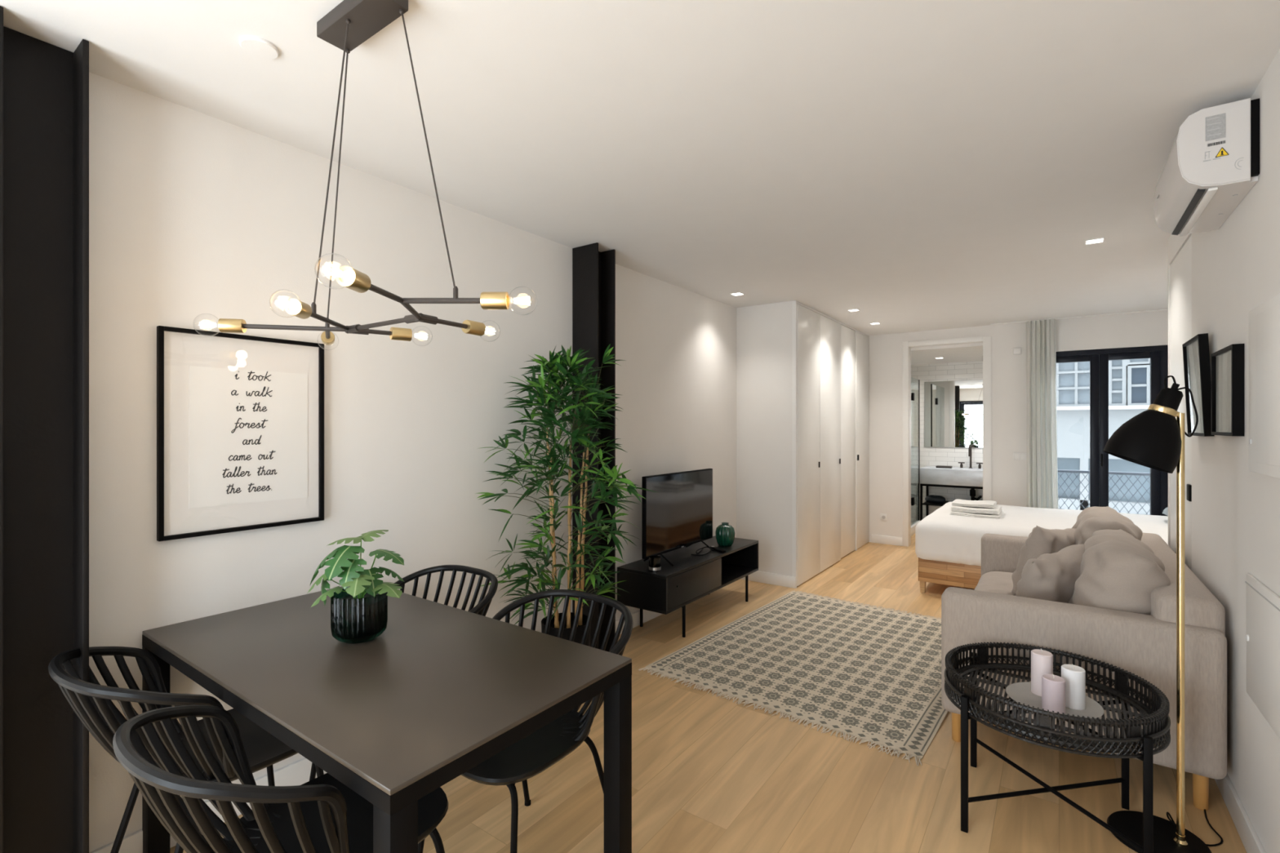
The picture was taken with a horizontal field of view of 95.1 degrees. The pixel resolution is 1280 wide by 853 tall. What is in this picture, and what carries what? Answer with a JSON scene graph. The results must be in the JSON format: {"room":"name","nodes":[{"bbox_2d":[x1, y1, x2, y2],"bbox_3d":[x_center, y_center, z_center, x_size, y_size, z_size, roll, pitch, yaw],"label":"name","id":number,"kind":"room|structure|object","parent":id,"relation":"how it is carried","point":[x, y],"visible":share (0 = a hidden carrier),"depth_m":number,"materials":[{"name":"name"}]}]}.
{"room":"studio apartment","nodes":[
{"label":"studio apartment","id":0,"kind":"room"},
{"bbox_2d":[88,71,736,852],"bbox_3d":[-0.993,0.163,2.925,0.140,2.514,6.300,0,0,36],"label":"wall","id":1,"kind":"structure","parent":0,"point":[193,213],"depth_m":2.44,"materials":[{"name":"white paint"}]},
{"bbox_2d":[88,757,326,852],"bbox_3d":[-1.065,1.370,2.693,0.014,0.100,2.220,0,0,36],"label":"baseboard","id":2,"kind":"structure","parent":1,"relation":"attached to","point":[297,773],"depth_m":2.20,"materials":[{"name":"white wood"}]},
{"bbox_2d":[156,325,324,541],"bbox_3d":[-1.441,0.026,2.156,0.025,0.713,0.535,0,0,36],"label":"framed print","id":3,"kind":"object","parent":1,"relation":"attached to","point":[240,418],"visible":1,"depth_m":2.13,"materials":[{"name":"paper"}]},
{"bbox_2d":[615,609,662,634],"bbox_3d":[0.306,1.370,4.608,0.014,0.100,2.050,0,0,36],"label":"baseboard","id":4,"kind":"structure","parent":1,"relation":"attached to","point":[648,615],"depth_m":4.16,"materials":[{"name":"white wood"}]},
{"bbox_2d":[0,0,1279,335],"bbox_3d":[1.276,-1.154,2.899,3.900,0.120,8.900,0,0,36],"label":"ceiling","id":5,"kind":"structure","parent":0,"point":[912,166],"depth_m":2.08,"materials":[{"name":"white paint"}]},
{"bbox_2d":[239,35,279,59],"bbox_3d":[-1.098,-1.088,1.690,0.096,0.010,0.096,0,0,36],"label":"smoke detector","id":6,"kind":"object","parent":5,"relation":"attached to","point":[257,46],"visible":1,"depth_m":1.68,"materials":[{"name":"white paint"}]},
{"bbox_2d":[192,0,537,350],"bbox_3d":[-0.739,-0.677,1.625,1.099,0.830,0.708,0,0,36],"label":"chandelier","id":7,"kind":"object","parent":5,"relation":"hanging from","point":[351,23],"visible":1,"depth_m":1.54,"materials":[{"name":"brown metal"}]},
{"bbox_2d":[217,318,246,333],"bbox_3d":[-1.204,-0.295,1.732,0.060,0.041,0.041,0,0,-12],"label":"socket","id":8,"kind":"object","parent":7,"relation":"attached to","point":[224,325],"depth_m":1.72,"materials":[{"name":"gold metal"}]},
{"bbox_2d":[284,298,311,319],"bbox_3d":[-0.864,-0.295,1.483,0.041,0.041,0.060,0,0,-5],"label":"socket","id":9,"kind":"object","parent":7,"relation":"attached to","point":[294,307],"depth_m":1.46,"materials":[{"name":"gold metal"}]},
{"bbox_2d":[320,331,334,345],"bbox_3d":[-1.052,-0.295,1.974,0.041,0.041,0.060,0,0,-28],"label":"socket","id":10,"kind":"object","parent":7,"relation":"attached to","point":[328,341],"depth_m":1.95,"materials":[{"name":"gold metal"}]},
{"bbox_2d":[335,266,371,293],"bbox_3d":[-0.579,-0.295,1.186,0.041,0.041,0.060,0,0,5],"label":"socket","id":11,"kind":"object","parent":7,"relation":"attached to","point":[361,282],"depth_m":1.16,"materials":[{"name":"gold metal"}]},
{"bbox_2d":[389,327,412,341],"bbox_3d":[-0.772,-0.295,1.891,0.060,0.041,0.041,0,0,-37],"label":"socket","id":12,"kind":"object","parent":7,"relation":"attached to","point":[395,333],"depth_m":1.88,"materials":[{"name":"gold metal"}]},
{"bbox_2d":[462,320,485,336],"bbox_3d":[-0.503,-0.295,1.770,0.041,0.041,0.060,0,0,30],"label":"socket","id":13,"kind":"object","parent":7,"relation":"attached to","point":[472,327],"depth_m":1.75,"materials":[{"name":"gold metal"}]},
{"bbox_2d":[480,292,509,309],"bbox_3d":[-0.343,-0.295,1.384,0.060,0.041,0.041,0,0,0],"label":"socket","id":14,"kind":"object","parent":7,"relation":"attached to","point":[488,300],"depth_m":1.37,"materials":[{"name":"gold metal"}]},
{"bbox_2d":[729,292,744,296],"bbox_3d":[0.808,-1.091,4.857,0.090,0.006,0.090,0,0,36],"label":"recessed light","id":15,"kind":"object","parent":5,"relation":"in","point":[735,294],"visible":1,"depth_m":4.86,"materials":[{"name":"white plastic"}]},
{"bbox_2d":[847,308,859,311],"bbox_3d":[2.022,-1.091,5.538,0.090,0.006,0.090,0,0,36],"label":"recessed light","id":16,"kind":"object","parent":5,"relation":"in","point":[854,309],"visible":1,"depth_m":5.53,"materials":[{"name":"white plastic"}]},
{"bbox_2d":[990,308,1168,508],"bbox_3d":[4.461,0.153,5.802,1.700,2.493,0.106,0,0,36],"label":"curtain","id":17,"kind":"object","parent":5,"relation":"hanging from","point":[1041,335],"visible":0.8,"depth_m":6.02,"materials":[{"name":"fabric"}]},
{"bbox_2d":[1084,237,1104,244],"bbox_3d":[2.688,-1.091,3.463,0.090,0.006,0.090,0,0,36],"label":"recessed light","id":18,"kind":"object","parent":5,"relation":"in","point":[1100,239],"visible":1,"depth_m":3.47,"materials":[{"name":"white plastic"}]},
{"bbox_2d":[169,533,1246,852],"bbox_3d":[1.820,1.480,3.659,3.900,0.120,10.770,0,0,36],"label":"floor","id":19,"kind":"structure","parent":0,"point":[711,774],"depth_m":2.29,"materials":[{"name":"brown wood"}]},
{"bbox_2d":[0,6,88,852],"bbox_3d":[-1.697,0.164,1.648,0.198,2.511,0.180,0,0,36],"label":"steel column","id":20,"kind":"structure","parent":19,"relation":"on","point":[44,86],"depth_m":1.66,"materials":[{"name":"black metal"}]},
{"bbox_2d":[48,646,324,852],"bbox_3d":[-1.291,1.019,1.727,0.574,0.802,0.633,0,0,36],"label":"dining chair","id":21,"kind":"object","parent":19,"relation":"on","point":[91,701],"visible":0.58,"depth_m":1.58,"materials":[{"name":"black plastic"}]},
{"bbox_2d":[112,705,448,852],"bbox_3d":[-0.784,1.019,1.352,0.574,0.802,0.633,0,0,36],"label":"dining chair","id":22,"kind":"object","parent":19,"relation":"on","point":[322,814],"visible":0.94,"depth_m":1.25,"materials":[{"name":"black plastic"}]},
{"bbox_2d":[142,586,631,852],"bbox_3d":[-0.823,1.045,1.798,1.432,0.750,0.749,0,0,36],"label":"dining table","id":23,"kind":"object","parent":19,"relation":"on","point":[396,716],"visible":0.79,"depth_m":1.56,"materials":[{"name":"black wood"}]},
{"bbox_2d":[306,529,404,644],"bbox_3d":[-0.881,0.507,1.839,0.296,0.325,0.242,0,0,-4],"label":"potted plant","id":24,"kind":"object","parent":23,"relation":"on","point":[358,611],"visible":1,"depth_m":1.79,"materials":[{"name":"green plant"}]},
{"bbox_2d":[309,564,497,781],"bbox_3d":[-0.899,1.019,2.300,0.574,0.802,0.633,0,0,36],"label":"dining chair","id":25,"kind":"object","parent":19,"relation":"on","point":[482,608],"visible":0.23,"depth_m":2.54,"materials":[{"name":"black plastic"}]},
{"bbox_2d":[417,589,633,852],"bbox_3d":[-0.350,1.019,1.907,0.574,0.802,0.633,0,0,36],"label":"dining chair","id":26,"kind":"object","parent":19,"relation":"on","point":[540,750],"visible":0.54,"depth_m":1.82,"materials":[{"name":"black plastic"}]},
{"bbox_2d":[475,343,657,646],"bbox_3d":[-0.362,0.491,3.004,0.849,1.856,0.828,0,0,-44],"label":"bamboo plant","id":27,"kind":"object","parent":19,"relation":"on","point":[556,363],"visible":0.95,"depth_m":2.97,"materials":[{"name":"green plant"}]},
{"bbox_2d":[572,242,615,652],"bbox_3d":[-0.284,0.164,3.621,0.198,2.511,0.178,0,0,36],"label":"steel column","id":28,"kind":"structure","parent":19,"relation":"on","point":[593,271],"depth_m":3.60,"materials":[{"name":"black metal"}]},
{"bbox_2d":[617,535,758,637],"bbox_3d":[0.420,1.168,4.404,0.406,0.505,1.408,0,0,36],"label":"tv stand","id":29,"kind":"object","parent":19,"relation":"on","point":[691,578],"depth_m":4.03,"materials":[{"name":"black paint"}]},
{"bbox_2d":[648,555,661,571],"bbox_3d":[0.098,0.911,3.865,0.081,0.088,0.081,0,0,36],"label":"candle jar","id":30,"kind":"object","parent":29,"relation":"on","point":[655,562],"visible":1,"depth_m":3.83,"materials":[{"name":"black glass"}]},
{"bbox_2d":[641,468,713,565],"bbox_3d":[0.304,0.648,4.291,0.246,0.612,0.936,0,0,36],"label":"television","id":31,"kind":"object","parent":29,"relation":"on","point":[680,515],"visible":0.97,"depth_m":4.22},
{"bbox_2d":[710,546,725,552],"bbox_3d":[0.593,0.944,4.470,0.040,0.020,0.160,0,0,-26],"label":"remote control","id":32,"kind":"object","parent":29,"relation":"on","point":[713,548],"visible":0.89,"depth_m":4.44,"materials":[{"name":"black plastic"}]},
{"bbox_2d":[715,522,734,546],"bbox_3d":[0.680,0.866,4.678,0.157,0.176,0.155,0,0,36],"label":"ribbed vase","id":33,"kind":"object","parent":29,"relation":"on","point":[725,532],"visible":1,"depth_m":4.62,"materials":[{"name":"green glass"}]},
{"bbox_2d":[638,590,948,765],"bbox_3d":[1.245,1.413,3.739,1.525,0.012,2.131,0,0,39],"label":"rug","id":34,"kind":"object","parent":19,"relation":"on","point":[866,673],"visible":0.88,"depth_m":3.40,"materials":[{"name":"beige fabric"}]},
{"bbox_2d":[792,300,857,588],"bbox_3d":[1.705,0.165,6.038,0.544,2.511,1.915,0,0,36],"label":"wardrobe","id":35,"kind":"object","parent":19,"relation":"on","point":[824,348],"visible":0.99,"depth_m":5.66,"materials":[{"name":"white wood"}]},
{"bbox_2d":[911,517,919,536],"bbox_3d":[3.267,1.365,8.017,0.940,0.110,1.720,0,0,36],"label":"shower tray","id":36,"kind":"object","parent":19,"relation":"on","point":[914,522],"visible":0.13,"depth_m":7.75,"materials":[{"name":"white ceramic"}]},
{"bbox_2d":[911,377,919,519],"bbox_3d":[3.496,0.338,7.582,0.032,1.935,1.200,0,0,36],"label":"screen","id":37,"kind":"object","parent":36,"relation":"on","point":[912,393],"visible":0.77,"depth_m":8.06,"materials":[{"name":"clear glass"}]},
{"bbox_2d":[920,444,982,520],"bbox_3d":[4.470,0.839,7.929,1.162,1.162,0.498,0,0,36],"label":"vanity unit","id":38,"kind":"object","parent":19,"relation":"on","point":[971,477],"visible":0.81,"depth_m":7.90,"materials":[{"name":"white ceramic"}]},
{"bbox_2d":[924,495,945,502],"bbox_3d":[4.100,1.021,8.133,0.260,0.101,0.220,0,0,36],"label":"rolled towel","id":39,"kind":"object","parent":38,"relation":"on","point":[932,499],"visible":1,"depth_m":8.06,"materials":[{"name":"black fabric"}]},
{"bbox_2d":[924,501,950,504],"bbox_3d":[4.468,1.079,7.925,1.100,0.013,0.422,0,0,36],"label":"shelf","id":40,"kind":"object","parent":38,"relation":"attached to","point":[925,503],"depth_m":8.08,"materials":[{"name":"black metal"}]},
{"bbox_2d":[935,465,951,468],"bbox_3d":[4.203,0.571,8.096,0.190,0.028,0.100,0,0,36],"label":"soap dish","id":41,"kind":"object","parent":38,"relation":"on","point":[936,466],"visible":1,"depth_m":8.06,"materials":[{"name":"brown metal"}]},
{"bbox_2d":[920,466,982,486],"bbox_3d":[4.470,0.693,7.929,1.162,0.215,0.498,0,0,36],"label":"basin","id":42,"kind":"object","parent":38,"relation":"in","point":[930,476],"depth_m":7.87,"materials":[{"name":"white ceramic"}]},
{"bbox_2d":[915,502,1168,592],"bbox_3d":[3.638,1.110,5.034,2.065,0.620,1.658,0,0,36],"label":"bed","id":43,"kind":"object","parent":19,"relation":"on","point":[948,547],"visible":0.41,"depth_m":4.86,"materials":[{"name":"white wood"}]},
{"bbox_2d":[950,511,1003,519],"bbox_3d":[3.060,0.797,5.322,0.388,0.043,0.392,0,0,36],"label":"folded towel","id":44,"kind":"object","parent":43,"relation":"on","point":[952,513],"visible":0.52,"depth_m":5.19,"materials":[{"name":"white fabric"}]},
{"bbox_2d":[951,505,1002,514],"bbox_3d":[3.064,0.753,5.332,0.373,0.040,0.372,0,0,36],"label":"folded towel","id":45,"kind":"object","parent":44,"relation":"on","point":[997,510],"visible":0.62,"depth_m":5.21,"materials":[{"name":"white fabric"}]},
{"bbox_2d":[951,499,996,508],"bbox_3d":[3.075,0.714,5.386,0.338,0.033,0.312,0,0,36],"label":"folded towel","id":46,"kind":"object","parent":45,"relation":"on","point":[984,504],"visible":1,"depth_m":5.32,"materials":[{"name":"white fabric"}]},
{"bbox_2d":[1162,506,1168,515],"bbox_3d":[4.424,0.644,4.642,0.364,0.263,0.600,0,0,36],"label":"bed pillow","id":47,"kind":"object","parent":43,"relation":"on","point":[1166,510],"visible":0.02,"depth_m":4.88,"materials":[{"name":"white fabric"}]},
{"bbox_2d":[944,641,1170,852],"bbox_3d":[1.470,1.161,2.114,0.660,0.518,0.660,0,0,30],"label":"tray table","id":48,"kind":"object","parent":19,"relation":"on","point":[1154,718],"visible":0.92,"depth_m":2.04,"materials":[{"name":"black wicker"}]},
{"bbox_2d":[1005,681,1103,718],"bbox_3d":[1.473,0.984,2.088,0.286,0.014,0.286,0,0,36],"label":"plate","id":49,"kind":"object","parent":48,"relation":"on","point":[1020,692],"visible":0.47,"depth_m":2.09,"materials":[{"name":"grey ceramic"}]},
{"bbox_2d":[1031,648,1053,696],"bbox_3d":[1.480,0.904,2.157,0.067,0.164,0.067,0,0,36],"label":"pillar candle","id":50,"kind":"object","parent":49,"relation":"on","point":[1042,661],"visible":0.8,"depth_m":2.14,"materials":[{"name":"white wax"}]},
{"bbox_2d":[1041,673,1065,714],"bbox_3d":[1.432,0.923,2.027,0.067,0.126,0.067,0,0,36],"label":"pillar candle","id":51,"kind":"object","parent":49,"relation":"on","point":[1053,686],"visible":0.95,"depth_m":2.00,"materials":[{"name":"wax"}]},
{"bbox_2d":[1061,663,1085,710],"bbox_3d":[1.526,0.913,2.062,0.069,0.146,0.069,0,0,36],"label":"pillar candle","id":52,"kind":"object","parent":49,"relation":"on","point":[1074,676],"visible":0.94,"depth_m":2.04,"materials":[{"name":"white wax"}]},
{"bbox_2d":[945,641,1169,760],"bbox_3d":[1.470,0.967,2.114,0.655,0.128,0.655,0,0,36],"label":"tray","id":53,"kind":"object","parent":48,"relation":"on","point":[1154,718],"depth_m":2.01,"materials":[{"name":"black wicker"}]},
{"bbox_2d":[941,506,1226,810],"bbox_3d":[2.249,0.954,3.091,0.938,0.932,1.795,0,0,36],"label":"sofa","id":54,"kind":"object","parent":19,"relation":"on","point":[1121,611],"visible":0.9,"depth_m":2.36,"materials":[{"name":"grey fabric"}]},
{"bbox_2d":[973,571,1015,595],"bbox_3d":[2.386,1.045,3.454,0.740,0.209,0.745,0,0,36],"label":"seat cushion","id":55,"kind":"object","parent":54,"relation":"on","point":[997,582],"depth_m":3.54,"materials":[{"name":"grey fabric"}]},
{"bbox_2d":[1011,525,1076,595],"bbox_3d":[2.295,0.765,3.300,0.458,0.448,0.225,0,0,-27],"label":"throw pillow","id":56,"kind":"object","parent":54,"relation":"on","point":[1041,540],"visible":0.46,"depth_m":3.20,"materials":[{"name":"grey fabric"}]},
{"bbox_2d":[1015,544,1084,603],"bbox_3d":[1.962,0.785,2.801,0.471,0.451,0.226,0,0,-25],"label":"throw pillow","id":57,"kind":"object","parent":54,"relation":"on","point":[1053,576],"visible":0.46,"depth_m":2.69,"materials":[{"name":"grey fabric"}]},
{"bbox_2d":[1071,506,1142,544],"bbox_3d":[2.593,0.735,3.297,0.335,0.495,0.720,0,0,36],"label":"cushion","id":58,"kind":"object","parent":54,"relation":"on","point":[1091,520],"depth_m":3.11,"materials":[{"name":"grey fabric"}]},
{"bbox_2d":[1067,528,1170,614],"bbox_3d":[2.168,0.765,2.691,0.354,0.493,0.740,0,0,36],"label":"cushion","id":59,"kind":"object","parent":54,"relation":"on","point":[1118,571],"depth_m":2.43,"materials":[{"name":"grey fabric"}]},
{"bbox_2d":[1102,375,1223,852],"bbox_3d":[1.983,0.626,2.098,0.770,1.589,0.274,0,0,-24],"label":"floor lamp","id":60,"kind":"object","parent":19,"relation":"on","point":[1153,438],"visible":0.98,"depth_m":1.96,"materials":[{"name":"polished brass"},{"name":"black painted metal"}]},
{"bbox_2d":[736,300,793,576],"bbox_3d":[1.081,0.163,5.345,0.695,2.514,0.050,0,0,36],"label":"wall","id":61,"kind":"structure","parent":0,"point":[764,332],"depth_m":5.27,"materials":[{"name":"white paint"}]},
{"bbox_2d":[739,570,795,588],"bbox_3d":[1.124,1.370,5.274,0.568,0.100,0.014,0,0,36],"label":"baseboard","id":62,"kind":"structure","parent":61,"relation":"attached to","point":[779,580],"depth_m":5.22,"materials":[{"name":"white wood"}]},
{"bbox_2d":[911,360,982,519],"bbox_3d":[4.326,0.210,8.414,2.440,2.420,0.120,0,0,36],"label":"wall","id":63,"kind":"structure","parent":0,"point":[964,371],"depth_m":8.40,"materials":[{"name":"white tile"}]},
{"bbox_2d":[924,379,982,448],"bbox_3d":[4.642,-0.163,8.104,1.285,0.935,0.013,0,0,36],"label":"wall mirror","id":64,"kind":"object","parent":63,"relation":"attached to","point":[953,410],"visible":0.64,"depth_m":8.25,"materials":[{"name":"clear glass"}]},
{"bbox_2d":[911,342,982,364],"bbox_3d":[3.806,-0.945,7.705,2.460,0.110,1.880,0,0,36],"label":"ceiling","id":65,"kind":"structure","parent":0,"point":[965,352],"depth_m":7.27,"materials":[{"name":"white paint"}]},
{"bbox_2d":[869,310,1168,542],"bbox_3d":[3.833,0.163,6.455,3.880,2.514,0.120,0,0,36],"label":"wall","id":66,"kind":"structure","parent":0,"point":[1009,475],"depth_m":6.35,"materials":[{"name":"white paint"}]},
{"bbox_2d":[857,330,869,548],"bbox_3d":[2.616,0.161,6.908,0.052,2.506,0.559,0,0,36],"label":"door","id":67,"kind":"structure","parent":66,"relation":"in","point":[863,340],"depth_m":6.90,"materials":[{"name":"white paint"}]},
{"bbox_2d":[880,513,887,520],"bbox_3d":[2.923,1.099,7.024,0.080,0.080,0.013,0,0,36],"label":"wall socket","id":68,"kind":"object","parent":66,"relation":"attached to","point":[883,517],"visible":1,"depth_m":7.02,"materials":[{"name":"white plastic"}]},
{"bbox_2d":[871,534,902,546],"bbox_3d":[2.953,1.370,7.003,0.350,0.100,0.014,0,0,36],"label":"baseboard","id":69,"kind":"structure","parent":66,"relation":"attached to","point":[877,539],"depth_m":6.99,"materials":[{"name":"white wood"}]},
{"bbox_2d":[902,336,991,546],"bbox_3d":[3.496,0.215,6.688,0.900,2.410,0.143,0,0,36],"label":"trim","id":70,"kind":"structure","parent":66,"relation":"attached to","point":[987,341],"depth_m":6.67,"materials":[{"name":"white wood"}]},
{"bbox_2d":[1013,347,1021,355],"bbox_3d":[4.016,-0.792,6.234,0.075,0.075,0.025,0,0,36],"label":"wall sensor","id":71,"kind":"object","parent":66,"relation":"attached to","point":[1015,350],"visible":1,"depth_m":6.23,"materials":[{"name":"white plastic"}]},
{"bbox_2d":[1013,452,1026,460],"bbox_3d":[4.042,0.327,6.222,0.130,0.080,0.013,0,0,36],"label":"light switch","id":72,"kind":"object","parent":66,"relation":"attached to","point":[1016,455],"visible":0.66,"depth_m":6.22,"materials":[{"name":"white plastic"}]},
{"bbox_2d":[1056,345,1168,515],"bbox_3d":[4.595,0.329,5.861,1.026,2.183,0.129,0,0,36],"label":"window frame","id":73,"kind":"structure","parent":66,"relation":"in","point":[1099,359],"depth_m":5.84,"materials":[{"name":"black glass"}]},
{"bbox_2d":[1056,358,1150,515],"bbox_3d":[8.874,0.420,9.820,15.000,10.000,0.500,0,0,36],"label":"apartment building","id":74,"kind":"structure","parent":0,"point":[1129,380],"depth_m":10.32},
{"bbox_2d":[1168,48,1279,852],"bbox_3d":[1.419,0.163,0.986,0.120,2.514,5.955,0,0,36],"label":"wall","id":75,"kind":"structure","parent":0,"point":[1236,265],"depth_m":2.07,"materials":[{"name":"white paint"}]},
{"bbox_2d":[1169,234,1191,570],"bbox_3d":[2.892,0.241,3.112,0.051,2.346,0.704,0,0,36],"label":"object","id":76,"kind":"structure","parent":75,"relation":"in","point":[1180,269],"depth_m":3.04,"materials":[{"name":"white paint"}]},
{"bbox_2d":[1182,333,1214,436],"bbox_3d":[2.442,-0.167,2.566,0.048,0.425,0.385,0,0,36],"label":"picture frame","id":77,"kind":"object","parent":75,"relation":"attached to","point":[1196,354],"visible":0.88,"depth_m":2.56,"materials":[{"name":"black glass"}]},
{"bbox_2d":[1188,340,1203,432],"bbox_3d":[2.450,-0.168,2.560,0.010,0.400,0.361,-3,-2,36],"label":"print","id":78,"kind":"object","parent":77,"relation":"attached to","point":[1194,382],"depth_m":2.61},
{"bbox_2d":[1153,97,1259,236],"bbox_3d":[2.063,-0.912,2.160,0.198,0.272,0.606,0,0,36],"label":"air conditioner","id":79,"kind":"object","parent":75,"relation":"attached to","point":[1212,162],"visible":1,"depth_m":1.94,"materials":[{"name":"white plastic"}]},
{"bbox_2d":[1171,188,1205,235],"bbox_3d":[2.042,-0.791,2.185,0.023,0.020,0.550,0,0,36],"label":"outlet","id":80,"kind":"object","parent":79,"relation":"attached to","point":[1193,202],"depth_m":2.15,"materials":[{"name":"black plastic"}]},
{"bbox_2d":[1211,343,1244,435],"bbox_3d":[2.172,-0.123,2.168,0.030,0.320,0.346,0,0,36],"label":"picture frame","id":81,"kind":"object","parent":75,"relation":"attached to","point":[1228,362],"visible":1,"depth_m":2.17,"materials":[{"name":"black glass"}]},
{"bbox_2d":[1218,351,1231,432],"bbox_3d":[2.180,-0.123,2.162,0.010,0.296,0.322,0,0,36],"label":"print","id":82,"kind":"object","parent":81,"relation":"attached to","point":[1224,357],"depth_m":2.21},
{"bbox_2d":[1214,773,1265,852],"bbox_3d":[1.212,1.370,0.811,0.014,0.100,4.930,0,0,36],"label":"baseboard","id":83,"kind":"structure","parent":75,"relation":"attached to","point":[1248,836],"depth_m":2.02,"materials":[{"name":"white wood"}]},
{"bbox_2d":[1244,573,1279,739],"bbox_3d":[1.872,0.695,1.737,0.016,0.400,0.565,0,0,36],"label":"access panel","id":84,"kind":"object","parent":75,"relation":"attached to","point":[1262,604],"visible":1,"depth_m":1.80,"materials":[{"name":"white metal"}]},
{"bbox_2d":[1248,293,1279,478],"bbox_3d":[1.867,-0.113,1.732,0.019,0.525,0.470,0,0,36],"label":"electrical panel","id":85,"kind":"object","parent":75,"relation":"attached to","point":[1264,319],"visible":1,"depth_m":1.76,"materials":[{"name":"white metal"}]},
{"label":"outside","id":86,"kind":"structure","parent":0,"visible":0},
{"bbox_3d":[5.464,1.510,5.872,2.350,0.140,0.790,0,0,36],"label":"trim","id":87,"kind":"structure","parent":86,"visible":0},
{"bbox_2d":[1057,469,1150,515],"bbox_3d":[5.631,0.972,6.115,2.320,0.936,0.032,0,0,36],"label":"balcony railing","id":88,"kind":"object","parent":87,"relation":"on","point":[1063,471],"visible":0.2,"depth_m":6.42,"materials":[{"name":"grey metal"}]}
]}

